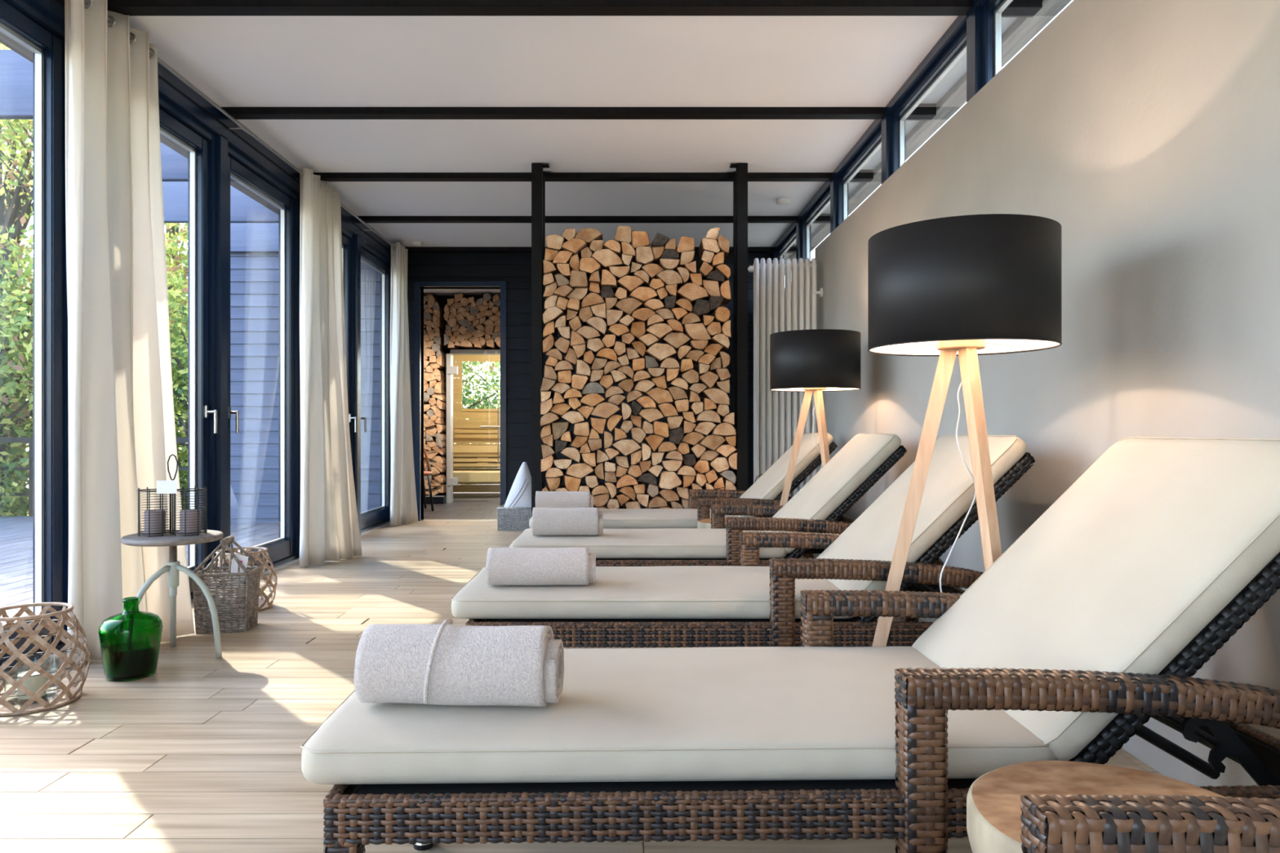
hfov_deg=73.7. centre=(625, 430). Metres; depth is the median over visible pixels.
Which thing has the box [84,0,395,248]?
curtain rod
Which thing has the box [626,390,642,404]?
log
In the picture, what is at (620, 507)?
firewood pile
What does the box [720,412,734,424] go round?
log
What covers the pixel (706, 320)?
log
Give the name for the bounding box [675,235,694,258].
log
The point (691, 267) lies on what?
log
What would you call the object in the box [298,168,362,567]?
curtain
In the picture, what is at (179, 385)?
bush
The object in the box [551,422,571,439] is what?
log
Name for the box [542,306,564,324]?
log
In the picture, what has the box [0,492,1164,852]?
floor
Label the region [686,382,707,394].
log
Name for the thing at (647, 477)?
log
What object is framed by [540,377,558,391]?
log
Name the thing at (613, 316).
log
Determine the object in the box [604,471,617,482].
log
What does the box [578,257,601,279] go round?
log
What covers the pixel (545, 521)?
rolled towel
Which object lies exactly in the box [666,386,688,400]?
log
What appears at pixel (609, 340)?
log
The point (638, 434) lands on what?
log
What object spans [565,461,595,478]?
log
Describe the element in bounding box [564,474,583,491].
log
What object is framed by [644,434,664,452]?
log
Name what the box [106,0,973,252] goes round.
ceiling
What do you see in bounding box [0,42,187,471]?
tree
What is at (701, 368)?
log
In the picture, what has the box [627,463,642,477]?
log
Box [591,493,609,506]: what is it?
log
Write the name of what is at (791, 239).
window
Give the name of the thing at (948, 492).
cushion
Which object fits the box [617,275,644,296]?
log
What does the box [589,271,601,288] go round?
log
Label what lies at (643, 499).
log
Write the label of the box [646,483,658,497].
log
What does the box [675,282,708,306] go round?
log
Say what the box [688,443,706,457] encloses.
log
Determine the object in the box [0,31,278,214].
trim
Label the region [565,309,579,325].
log
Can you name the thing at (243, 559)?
paper sheet
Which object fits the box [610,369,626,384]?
log
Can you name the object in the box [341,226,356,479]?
door
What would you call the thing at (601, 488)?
log
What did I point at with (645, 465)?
log
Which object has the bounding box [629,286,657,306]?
log
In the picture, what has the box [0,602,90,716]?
basket
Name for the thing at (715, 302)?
log
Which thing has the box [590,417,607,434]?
log
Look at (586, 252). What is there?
log
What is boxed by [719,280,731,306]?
log
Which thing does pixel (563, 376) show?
log
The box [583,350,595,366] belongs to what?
log
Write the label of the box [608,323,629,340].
log
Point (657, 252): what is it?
log
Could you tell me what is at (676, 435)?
log
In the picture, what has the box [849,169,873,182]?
trim
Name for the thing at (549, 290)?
log
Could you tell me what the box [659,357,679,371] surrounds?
log
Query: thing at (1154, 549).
cushion
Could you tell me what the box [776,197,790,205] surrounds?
smoke detector
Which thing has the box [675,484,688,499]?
log
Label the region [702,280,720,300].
log
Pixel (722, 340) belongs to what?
log
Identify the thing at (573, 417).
log
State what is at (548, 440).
log
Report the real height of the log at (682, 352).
0.102 m
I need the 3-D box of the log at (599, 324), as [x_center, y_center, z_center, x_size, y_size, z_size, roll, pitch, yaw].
[-0.202,-0.706,5.915,0.143,0.121,0.309,0,0,0]
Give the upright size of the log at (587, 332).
0.091 m
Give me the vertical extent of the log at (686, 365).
0.093 m
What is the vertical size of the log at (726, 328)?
0.119 m
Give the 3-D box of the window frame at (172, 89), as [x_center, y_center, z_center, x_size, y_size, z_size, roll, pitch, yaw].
[-2.365,-0.457,2.831,0.150,2.750,11.662,0,0,0]
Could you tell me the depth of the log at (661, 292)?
5.80 m
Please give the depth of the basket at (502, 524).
7.84 m
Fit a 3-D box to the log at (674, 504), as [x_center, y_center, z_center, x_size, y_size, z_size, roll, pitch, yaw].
[0.351,0.532,5.974,0.096,0.089,0.302,0,0,0]
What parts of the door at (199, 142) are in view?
handle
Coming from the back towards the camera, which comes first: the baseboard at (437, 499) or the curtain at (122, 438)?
the baseboard at (437, 499)
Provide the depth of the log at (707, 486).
5.77 m
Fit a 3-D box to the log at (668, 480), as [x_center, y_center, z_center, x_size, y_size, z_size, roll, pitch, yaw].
[0.302,0.342,5.924,0.158,0.126,0.311,0,0,0]
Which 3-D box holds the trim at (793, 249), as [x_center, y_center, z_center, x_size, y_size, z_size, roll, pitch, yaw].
[1.680,-1.825,8.577,0.160,0.075,0.088,0,0,0]
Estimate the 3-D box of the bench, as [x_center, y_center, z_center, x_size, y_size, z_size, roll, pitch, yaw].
[-1.925,0.420,11.945,1.850,0.995,1.050,0,0,0]
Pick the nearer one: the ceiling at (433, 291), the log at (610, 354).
the log at (610, 354)
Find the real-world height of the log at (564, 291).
0.082 m
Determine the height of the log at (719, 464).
0.106 m
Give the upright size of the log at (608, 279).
0.112 m
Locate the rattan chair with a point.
(428, 473)
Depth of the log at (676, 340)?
5.83 m
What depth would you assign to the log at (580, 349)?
5.77 m
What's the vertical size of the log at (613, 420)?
0.120 m
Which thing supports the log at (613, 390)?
on the log at (617, 399)
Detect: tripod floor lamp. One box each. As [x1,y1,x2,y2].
[769,328,861,558]
[867,213,1062,646]
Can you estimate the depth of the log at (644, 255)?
5.79 m
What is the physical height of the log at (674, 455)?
0.068 m
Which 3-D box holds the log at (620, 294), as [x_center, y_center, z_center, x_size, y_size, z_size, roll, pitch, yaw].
[-0.035,-0.933,5.957,0.085,0.086,0.306,0,0,0]
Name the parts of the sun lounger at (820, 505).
rail, rail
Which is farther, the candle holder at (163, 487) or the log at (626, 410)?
the log at (626, 410)
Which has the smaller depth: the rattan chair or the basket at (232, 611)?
the basket at (232, 611)
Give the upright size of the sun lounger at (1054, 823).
0.902 m
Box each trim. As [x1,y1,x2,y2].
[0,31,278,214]
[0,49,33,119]
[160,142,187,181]
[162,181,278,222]
[230,222,278,252]
[783,17,1017,262]
[785,244,795,253]
[812,213,830,223]
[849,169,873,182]
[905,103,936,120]
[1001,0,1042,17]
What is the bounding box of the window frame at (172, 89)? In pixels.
[27,0,391,582]
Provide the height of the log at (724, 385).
0.095 m
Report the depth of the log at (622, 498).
5.81 m
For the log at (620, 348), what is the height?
0.098 m
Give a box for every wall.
[230,252,772,523]
[423,295,500,494]
[453,355,500,492]
[771,0,1279,786]
[784,290,785,452]
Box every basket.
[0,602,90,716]
[191,535,261,634]
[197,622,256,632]
[208,546,277,611]
[496,504,531,529]
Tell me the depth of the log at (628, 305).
5.82 m
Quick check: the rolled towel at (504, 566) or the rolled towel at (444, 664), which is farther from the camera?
the rolled towel at (504, 566)
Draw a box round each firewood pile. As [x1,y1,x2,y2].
[423,293,500,495]
[618,505,651,508]
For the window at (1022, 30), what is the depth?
4.75 m
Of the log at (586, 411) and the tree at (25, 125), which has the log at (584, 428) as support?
the log at (586, 411)
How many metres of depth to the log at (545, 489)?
5.79 m
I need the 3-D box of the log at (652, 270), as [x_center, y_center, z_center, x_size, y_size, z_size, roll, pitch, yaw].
[0.183,-1.088,5.973,0.160,0.102,0.303,0,0,0]
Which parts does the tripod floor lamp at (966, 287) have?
leg, cord, lamp shade, leg, leg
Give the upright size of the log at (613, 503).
0.086 m
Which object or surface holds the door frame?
in the wall at (254, 276)
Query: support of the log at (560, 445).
on the log at (571, 452)
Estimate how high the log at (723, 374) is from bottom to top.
0.083 m
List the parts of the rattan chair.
leg, backrest, seat, leg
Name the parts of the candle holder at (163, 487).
handle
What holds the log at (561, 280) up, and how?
on the log at (564, 291)
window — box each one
[0,0,68,679]
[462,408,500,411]
[776,229,795,290]
[784,0,1071,275]
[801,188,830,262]
[837,127,881,226]
[891,26,966,174]
[982,0,1013,87]
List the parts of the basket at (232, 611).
woven rod, gable handle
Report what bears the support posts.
on the floor
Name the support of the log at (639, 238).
on the log at (626, 248)
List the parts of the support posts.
post, post, post, post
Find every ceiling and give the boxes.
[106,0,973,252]
[423,288,500,295]
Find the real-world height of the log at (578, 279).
0.113 m
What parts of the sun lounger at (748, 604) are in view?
rail, rail, ratchet plate, rail, ratchet plate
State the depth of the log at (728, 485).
5.79 m
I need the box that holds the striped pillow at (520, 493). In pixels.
[501,462,531,515]
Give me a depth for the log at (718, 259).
5.78 m
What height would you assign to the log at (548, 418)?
0.094 m
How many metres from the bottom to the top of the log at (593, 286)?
0.077 m
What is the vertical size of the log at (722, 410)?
0.082 m
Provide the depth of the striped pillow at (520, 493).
7.88 m
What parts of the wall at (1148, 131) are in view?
post, post, post, post, post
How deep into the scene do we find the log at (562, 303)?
5.81 m
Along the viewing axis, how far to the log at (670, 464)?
5.77 m
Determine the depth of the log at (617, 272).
5.78 m
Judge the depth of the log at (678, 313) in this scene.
5.81 m
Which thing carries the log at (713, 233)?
on the log at (711, 245)
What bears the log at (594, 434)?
on the log at (594, 444)
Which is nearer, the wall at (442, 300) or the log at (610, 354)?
the log at (610, 354)
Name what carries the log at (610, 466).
on the log at (610, 477)
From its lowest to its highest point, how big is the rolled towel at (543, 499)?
0.133 m
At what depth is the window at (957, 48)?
4.43 m
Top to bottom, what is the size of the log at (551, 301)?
0.098 m
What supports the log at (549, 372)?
on the log at (547, 384)
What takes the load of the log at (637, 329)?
on the log at (638, 346)
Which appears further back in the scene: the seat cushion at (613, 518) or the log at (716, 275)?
the log at (716, 275)
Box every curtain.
[64,0,194,666]
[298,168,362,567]
[390,242,417,526]
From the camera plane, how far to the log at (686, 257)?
5.79 m
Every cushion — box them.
[301,646,1056,784]
[451,565,853,618]
[509,528,786,558]
[528,508,737,528]
[736,433,833,517]
[763,433,901,553]
[816,435,1026,591]
[912,438,1279,760]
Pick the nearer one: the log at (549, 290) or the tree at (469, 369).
the log at (549, 290)
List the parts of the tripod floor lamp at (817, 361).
leg, lamp shade, cord, leg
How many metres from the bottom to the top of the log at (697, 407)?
0.088 m
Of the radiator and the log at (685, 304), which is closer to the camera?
the log at (685, 304)
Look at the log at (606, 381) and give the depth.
5.81 m
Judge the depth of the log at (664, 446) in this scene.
5.81 m
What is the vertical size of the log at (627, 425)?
0.086 m
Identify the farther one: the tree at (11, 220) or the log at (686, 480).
the tree at (11, 220)
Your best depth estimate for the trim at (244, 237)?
8.56 m
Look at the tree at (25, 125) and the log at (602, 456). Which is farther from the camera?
the tree at (25, 125)
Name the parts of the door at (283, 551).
handle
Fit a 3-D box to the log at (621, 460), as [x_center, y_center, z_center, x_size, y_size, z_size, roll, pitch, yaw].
[-0.025,0.218,5.964,0.096,0.080,0.306,0,0,0]
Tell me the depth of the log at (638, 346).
5.82 m
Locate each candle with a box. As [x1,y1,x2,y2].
[17,671,46,699]
[143,509,165,535]
[179,507,200,534]
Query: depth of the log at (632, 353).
5.79 m
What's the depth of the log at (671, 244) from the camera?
5.82 m
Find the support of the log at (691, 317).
on the log at (695, 331)
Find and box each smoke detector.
[410,240,422,246]
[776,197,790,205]
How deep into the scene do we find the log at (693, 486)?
5.80 m
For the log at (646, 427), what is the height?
0.090 m
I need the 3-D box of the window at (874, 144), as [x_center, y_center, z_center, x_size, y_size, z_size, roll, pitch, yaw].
[1.532,-1.548,5.495,0.065,0.468,1.137,0,0,0]
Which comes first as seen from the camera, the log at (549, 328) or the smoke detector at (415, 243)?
the log at (549, 328)
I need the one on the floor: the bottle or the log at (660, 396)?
the bottle
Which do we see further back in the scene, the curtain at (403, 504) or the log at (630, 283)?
the curtain at (403, 504)
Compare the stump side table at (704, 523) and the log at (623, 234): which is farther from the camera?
the log at (623, 234)
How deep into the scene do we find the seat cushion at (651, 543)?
3.91 m
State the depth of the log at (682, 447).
5.82 m
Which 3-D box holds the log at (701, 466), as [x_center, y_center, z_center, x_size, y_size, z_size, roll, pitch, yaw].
[0.518,0.251,5.973,0.110,0.097,0.306,0,0,0]
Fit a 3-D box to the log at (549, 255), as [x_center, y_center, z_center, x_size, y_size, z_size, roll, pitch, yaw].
[-0.508,-1.195,5.958,0.098,0.088,0.304,0,0,0]
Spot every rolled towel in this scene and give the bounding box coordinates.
[353,618,564,706]
[485,547,595,585]
[532,507,603,535]
[535,491,593,507]
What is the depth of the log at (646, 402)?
5.78 m
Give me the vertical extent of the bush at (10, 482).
3.926 m
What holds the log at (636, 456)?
on the log at (634, 470)
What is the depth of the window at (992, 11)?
3.55 m
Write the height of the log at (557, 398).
0.082 m
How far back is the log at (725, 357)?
5.79 m
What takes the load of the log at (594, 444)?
on the log at (590, 459)
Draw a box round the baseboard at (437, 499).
[425,494,446,504]
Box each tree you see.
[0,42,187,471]
[0,44,187,460]
[0,46,187,506]
[14,145,187,448]
[462,361,500,408]
[472,361,500,444]
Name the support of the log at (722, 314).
on the log
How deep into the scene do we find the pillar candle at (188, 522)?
3.41 m
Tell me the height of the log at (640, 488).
0.065 m
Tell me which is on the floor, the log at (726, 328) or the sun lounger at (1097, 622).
the sun lounger at (1097, 622)
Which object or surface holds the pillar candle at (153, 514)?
in the candle holder at (163, 487)
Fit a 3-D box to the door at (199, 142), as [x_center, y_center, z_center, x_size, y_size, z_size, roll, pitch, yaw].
[-2.354,-0.377,4.264,0.161,2.590,1.135,0,0,0]
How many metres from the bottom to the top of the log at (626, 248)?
0.095 m
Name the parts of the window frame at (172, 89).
post, post, post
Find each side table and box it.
[120,529,223,657]
[697,517,726,528]
[966,760,1224,852]
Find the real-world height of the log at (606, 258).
0.123 m
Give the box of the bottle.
[97,596,162,681]
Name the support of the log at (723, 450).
on the log at (719, 464)
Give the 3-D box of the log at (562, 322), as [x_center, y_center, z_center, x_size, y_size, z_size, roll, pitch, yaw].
[-0.447,-0.738,5.946,0.076,0.087,0.309,0,0,0]
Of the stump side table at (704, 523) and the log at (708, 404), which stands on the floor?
the stump side table at (704, 523)
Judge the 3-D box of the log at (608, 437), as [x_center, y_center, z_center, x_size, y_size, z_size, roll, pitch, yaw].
[-0.118,0.066,5.945,0.062,0.122,0.309,0,0,0]
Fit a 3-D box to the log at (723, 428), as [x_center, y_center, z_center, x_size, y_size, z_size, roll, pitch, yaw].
[0.668,-0.007,5.921,0.163,0.092,0.307,0,0,0]
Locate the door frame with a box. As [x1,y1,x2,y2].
[413,281,506,520]
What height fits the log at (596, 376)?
0.084 m
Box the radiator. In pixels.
[747,257,822,497]
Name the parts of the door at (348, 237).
sash, handle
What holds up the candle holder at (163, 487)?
on the side table at (173, 566)
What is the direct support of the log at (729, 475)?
on the log at (728, 485)
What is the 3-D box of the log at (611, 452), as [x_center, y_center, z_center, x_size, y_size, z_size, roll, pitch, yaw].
[-0.094,0.163,5.926,0.102,0.080,0.301,0,0,0]
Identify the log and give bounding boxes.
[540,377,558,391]
[540,391,554,402]
[540,398,554,414]
[540,412,562,426]
[540,423,552,438]
[540,453,556,471]
[541,434,555,446]
[541,444,556,458]
[541,484,554,491]
[542,260,558,279]
[542,272,555,287]
[542,281,558,300]
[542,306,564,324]
[542,320,557,338]
[542,333,556,354]
[544,248,559,262]
[544,294,558,310]
[544,364,558,382]
[545,234,564,251]
[545,355,559,368]
[545,466,566,477]
[546,348,565,361]
[546,475,563,491]
[550,403,573,415]
[551,382,572,395]
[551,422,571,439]
[552,250,573,271]
[552,391,567,404]
[553,284,573,298]
[553,457,573,469]
[554,315,568,333]
[554,337,572,355]
[554,360,575,372]
[555,274,569,287]
[555,296,568,315]
[555,440,569,452]
[555,485,568,491]
[556,263,571,281]
[557,326,571,342]
[557,369,573,385]
[560,410,586,423]
[560,431,573,441]
[560,446,582,462]
[561,228,576,242]
[561,238,586,259]
[564,347,577,367]
[564,388,583,399]
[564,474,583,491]
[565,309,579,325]
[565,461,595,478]
[566,288,589,304]
[566,298,581,314]
[568,253,579,271]
[568,315,582,331]
[568,397,583,410]
[569,270,589,292]
[570,330,586,349]
[570,435,589,448]
[571,373,590,391]
[572,343,586,359]
[573,422,591,436]
[574,227,602,248]
[575,325,601,342]
[576,359,591,377]
[577,405,594,419]
[577,483,592,494]
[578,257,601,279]
[578,306,593,325]
[579,393,605,408]
[579,442,591,453]
[580,246,592,257]
[581,292,604,308]
[581,451,597,466]
[582,382,605,395]
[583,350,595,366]
[585,316,607,337]
[585,473,599,488]
[586,337,604,355]
[587,438,603,451]
[588,282,600,296]
[588,428,600,439]
[589,240,604,253]
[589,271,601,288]
[590,302,607,324]
[590,369,604,382]
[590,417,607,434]
[591,248,623,271]
[591,357,608,370]
[591,402,620,418]
[591,482,609,495]
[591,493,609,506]
[595,347,617,361]
[595,462,604,479]
[595,503,608,508]
[596,448,609,462]
[599,374,613,390]
[600,269,617,292]
[600,285,614,302]
[601,333,616,349]
[603,240,621,257]
[604,297,617,309]
[604,360,622,375]
[604,386,624,399]
[604,431,613,448]
[604,447,619,459]
[604,460,616,471]
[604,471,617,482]
[604,481,617,498]
[606,309,622,328]
[607,394,626,406]
[607,414,622,431]
[607,495,619,508]
[608,266,630,283]
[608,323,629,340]
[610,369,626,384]
[612,439,641,456]
[613,225,631,249]
[613,341,626,357]
[614,286,626,302]
[614,297,643,316]
[614,427,626,440]
[615,454,629,467]
[615,464,627,476]
[615,491,630,506]
[616,472,638,488]
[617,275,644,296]
[617,354,629,366]
[617,365,633,379]
[617,378,633,394]
[618,484,635,500]
[619,314,634,329]
[620,420,633,433]
[621,242,635,262]
[622,253,632,268]
[622,333,635,347]
[622,402,631,420]
[625,497,641,508]
[626,347,639,362]
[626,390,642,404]
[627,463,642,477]
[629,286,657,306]
[630,262,642,275]
[630,321,645,341]
[630,414,641,427]
[630,448,641,465]
[631,231,650,256]
[631,307,656,324]
[631,341,645,358]
[631,357,644,373]
[631,400,642,415]
[631,426,645,443]
[633,270,648,287]
[633,370,650,383]
[633,481,644,493]
[634,379,655,394]
[635,245,653,266]
[635,395,656,408]
[635,491,648,507]
[637,408,663,422]
[637,471,657,484]
[638,333,658,350]
[639,459,651,472]
[640,263,664,284]
[640,442,651,461]
[641,420,653,433]
[644,298,664,311]
[644,355,658,371]
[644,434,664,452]
[645,323,673,342]
[645,342,676,364]
[645,386,673,404]
[646,314,664,328]
[646,367,665,378]
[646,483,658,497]
[647,463,663,476]
[648,278,664,292]
[648,493,667,507]
[650,232,670,250]
[650,374,666,389]
[650,451,664,465]
[651,246,664,264]
[652,421,669,437]
[653,504,671,508]
[655,308,674,323]
[656,269,683,290]
[656,287,667,302]
[656,402,678,417]
[657,258,679,271]
[657,440,677,452]
[657,469,682,489]
[658,488,679,502]
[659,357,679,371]
[661,248,679,259]
[661,332,691,351]
[661,458,682,471]
[663,295,675,310]
[663,450,683,460]
[664,238,675,250]
[664,284,676,296]
[664,368,679,383]
[665,319,683,333]
[665,416,683,429]
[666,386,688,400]
[667,426,683,444]
[668,377,688,391]
[669,500,683,508]
[671,307,688,322]
[672,399,688,412]
[674,298,692,314]
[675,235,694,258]
[675,266,689,286]
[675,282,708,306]
[675,345,691,361]
[675,441,689,454]
[675,464,696,475]
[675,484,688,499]
[678,250,694,267]
[678,358,693,374]
[679,496,688,508]
[680,312,701,326]
[680,368,698,385]
[680,411,695,422]
[680,420,696,433]
[680,474,694,487]
[681,431,704,445]
[681,453,696,466]
[682,323,711,342]
[684,261,696,274]
[684,350,704,364]
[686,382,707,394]
[687,273,702,286]
[687,391,700,403]
[688,340,708,351]
[688,401,703,414]
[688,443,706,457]
[688,481,702,489]
[690,458,709,473]
[691,298,710,319]
[692,421,715,435]
[693,471,706,486]
[694,353,715,365]
[694,409,720,423]
[695,362,710,376]
[696,449,719,461]
[697,237,719,257]
[697,250,714,268]
[697,261,712,279]
[697,371,718,389]
[697,434,725,450]
[699,315,714,328]
[699,387,729,404]
[700,398,716,410]
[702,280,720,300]
[702,343,723,355]
[702,467,718,483]
[702,481,714,489]
[705,227,719,239]
[705,270,724,287]
[706,296,723,315]
[706,321,721,338]
[706,356,721,372]
[707,456,729,472]
[708,333,729,351]
[708,422,736,435]
[710,252,724,271]
[710,475,724,488]
[711,306,730,326]
[712,368,730,382]
[712,378,729,393]
[712,404,729,416]
[714,263,730,281]
[715,351,729,368]
[715,444,736,457]
[715,469,736,484]
[716,235,729,260]
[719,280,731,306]
[720,320,731,338]
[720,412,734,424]
[722,435,736,446]
[723,478,736,490]
[725,452,737,470]
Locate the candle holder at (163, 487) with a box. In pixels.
[137,453,207,537]
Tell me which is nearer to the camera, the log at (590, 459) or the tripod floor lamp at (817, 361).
the tripod floor lamp at (817, 361)
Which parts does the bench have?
rail, rail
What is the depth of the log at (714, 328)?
5.81 m
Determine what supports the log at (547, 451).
on the log at (547, 463)
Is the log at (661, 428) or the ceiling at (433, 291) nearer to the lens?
the log at (661, 428)
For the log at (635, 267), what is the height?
0.075 m
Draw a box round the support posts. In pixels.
[531,163,747,516]
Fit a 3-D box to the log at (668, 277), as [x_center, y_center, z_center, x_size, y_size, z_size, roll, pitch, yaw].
[0.298,-1.038,5.936,0.181,0.107,0.304,0,0,0]
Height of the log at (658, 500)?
0.076 m
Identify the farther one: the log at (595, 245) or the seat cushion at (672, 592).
the log at (595, 245)
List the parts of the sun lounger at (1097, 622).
rail, support leg, rail, armrest, rail, ratchet plate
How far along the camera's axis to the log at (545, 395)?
5.80 m
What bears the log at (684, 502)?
on the firewood pile at (620, 507)
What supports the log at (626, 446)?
on the log at (621, 460)
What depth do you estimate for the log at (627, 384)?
5.82 m
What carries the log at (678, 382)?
on the log at (677, 393)
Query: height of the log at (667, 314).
0.073 m
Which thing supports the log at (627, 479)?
on the log at (628, 491)
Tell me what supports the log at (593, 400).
on the log at (586, 411)
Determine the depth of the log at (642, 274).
5.81 m
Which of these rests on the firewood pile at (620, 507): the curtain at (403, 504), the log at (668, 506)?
the log at (668, 506)
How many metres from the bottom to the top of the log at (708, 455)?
0.071 m
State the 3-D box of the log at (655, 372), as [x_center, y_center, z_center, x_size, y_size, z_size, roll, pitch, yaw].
[0.206,-0.392,5.929,0.119,0.063,0.308,0,0,0]
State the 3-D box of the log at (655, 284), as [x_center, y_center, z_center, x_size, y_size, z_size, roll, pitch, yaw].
[0.211,-0.992,5.938,0.103,0.077,0.308,0,0,0]
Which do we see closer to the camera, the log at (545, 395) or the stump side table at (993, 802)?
the stump side table at (993, 802)
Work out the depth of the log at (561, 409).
5.82 m
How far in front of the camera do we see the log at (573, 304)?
5.77 m
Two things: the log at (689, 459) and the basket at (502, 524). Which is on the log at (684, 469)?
the log at (689, 459)
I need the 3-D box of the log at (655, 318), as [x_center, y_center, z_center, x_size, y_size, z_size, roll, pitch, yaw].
[0.202,-0.744,5.920,0.118,0.081,0.306,0,0,0]
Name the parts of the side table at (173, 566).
leg, seat, leg, leg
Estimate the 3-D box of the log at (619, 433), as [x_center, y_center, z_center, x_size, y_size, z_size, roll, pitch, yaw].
[-0.034,0.027,5.915,0.086,0.093,0.305,0,0,0]
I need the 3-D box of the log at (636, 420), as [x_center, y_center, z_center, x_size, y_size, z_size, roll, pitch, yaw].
[0.069,-0.060,5.972,0.076,0.089,0.304,0,0,0]
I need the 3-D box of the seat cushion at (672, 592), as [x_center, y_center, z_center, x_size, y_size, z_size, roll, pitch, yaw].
[0.089,0.550,2.960,1.285,0.076,0.664,0,0,0]
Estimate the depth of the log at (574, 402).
5.77 m
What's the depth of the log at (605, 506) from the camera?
5.80 m
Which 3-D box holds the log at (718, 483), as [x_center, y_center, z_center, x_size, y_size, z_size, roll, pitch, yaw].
[0.637,0.361,5.953,0.076,0.081,0.304,0,0,0]
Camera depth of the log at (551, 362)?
5.80 m
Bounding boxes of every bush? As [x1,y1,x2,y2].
[0,257,33,516]
[167,271,187,488]
[168,291,187,509]
[453,361,500,484]
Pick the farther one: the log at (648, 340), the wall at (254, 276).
the wall at (254, 276)
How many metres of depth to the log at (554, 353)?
5.79 m
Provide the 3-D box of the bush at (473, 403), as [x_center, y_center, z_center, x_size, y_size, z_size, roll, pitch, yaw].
[-3.471,-0.034,15.948,2.998,3.533,2.768,0,0,-36]
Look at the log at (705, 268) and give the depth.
5.79 m
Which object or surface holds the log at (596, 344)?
on the log at (588, 357)
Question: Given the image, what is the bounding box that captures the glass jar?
[1,653,60,705]
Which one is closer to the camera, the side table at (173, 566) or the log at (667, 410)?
the side table at (173, 566)
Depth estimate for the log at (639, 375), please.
5.80 m
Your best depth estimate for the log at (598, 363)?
5.81 m
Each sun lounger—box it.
[300,436,1279,852]
[450,434,1035,647]
[509,433,906,622]
[528,432,837,559]
[1020,794,1279,852]
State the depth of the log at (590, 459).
5.80 m
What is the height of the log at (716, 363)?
0.092 m
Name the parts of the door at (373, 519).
handle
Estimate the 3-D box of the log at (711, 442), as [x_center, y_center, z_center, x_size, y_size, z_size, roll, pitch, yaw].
[0.591,0.086,5.933,0.183,0.109,0.306,0,0,0]
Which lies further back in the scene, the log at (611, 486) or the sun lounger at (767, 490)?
the log at (611, 486)
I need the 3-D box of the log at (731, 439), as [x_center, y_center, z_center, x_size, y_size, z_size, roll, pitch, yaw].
[0.712,0.073,5.957,0.075,0.075,0.308,0,0,0]
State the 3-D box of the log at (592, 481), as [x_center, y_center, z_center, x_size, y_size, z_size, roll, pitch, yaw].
[-0.232,0.351,5.928,0.090,0.086,0.304,0,0,0]
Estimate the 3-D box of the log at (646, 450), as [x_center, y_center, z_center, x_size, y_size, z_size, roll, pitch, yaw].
[0.139,0.149,5.927,0.064,0.124,0.307,0,0,0]
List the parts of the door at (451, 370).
handle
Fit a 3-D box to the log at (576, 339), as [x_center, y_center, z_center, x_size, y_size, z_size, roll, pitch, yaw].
[-0.325,-0.622,5.924,0.103,0.102,0.305,0,0,0]
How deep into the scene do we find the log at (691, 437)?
5.82 m
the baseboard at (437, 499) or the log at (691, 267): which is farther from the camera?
the baseboard at (437, 499)
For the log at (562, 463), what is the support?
on the log at (553, 472)
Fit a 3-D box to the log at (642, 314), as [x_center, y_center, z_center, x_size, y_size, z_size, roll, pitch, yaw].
[0.121,-0.787,5.962,0.173,0.094,0.302,0,0,0]
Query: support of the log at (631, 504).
on the firewood pile at (620, 507)
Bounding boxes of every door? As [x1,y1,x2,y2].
[158,94,217,603]
[227,144,299,582]
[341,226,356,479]
[360,240,391,536]
[446,349,500,502]
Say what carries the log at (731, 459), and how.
on the log at (729, 475)
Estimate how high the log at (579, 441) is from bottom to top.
0.082 m
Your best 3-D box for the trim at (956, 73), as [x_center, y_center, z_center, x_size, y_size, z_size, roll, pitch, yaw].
[1.680,-1.872,3.000,0.160,0.040,14.000,0,0,0]
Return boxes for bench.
[453,424,500,482]
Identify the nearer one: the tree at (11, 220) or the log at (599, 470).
the log at (599, 470)
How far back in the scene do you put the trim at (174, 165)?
6.10 m
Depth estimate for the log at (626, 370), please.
5.81 m
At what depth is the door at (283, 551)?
5.94 m
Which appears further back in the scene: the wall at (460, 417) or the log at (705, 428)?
the wall at (460, 417)
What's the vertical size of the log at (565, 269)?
0.087 m
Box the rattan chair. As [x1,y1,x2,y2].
[423,448,434,511]
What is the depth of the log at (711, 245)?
5.80 m
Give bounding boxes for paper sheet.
[227,553,248,586]
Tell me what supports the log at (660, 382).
on the log at (660, 396)
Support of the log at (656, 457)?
on the log at (656, 469)
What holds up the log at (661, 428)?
on the log at (654, 441)
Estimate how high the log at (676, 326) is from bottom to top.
0.090 m

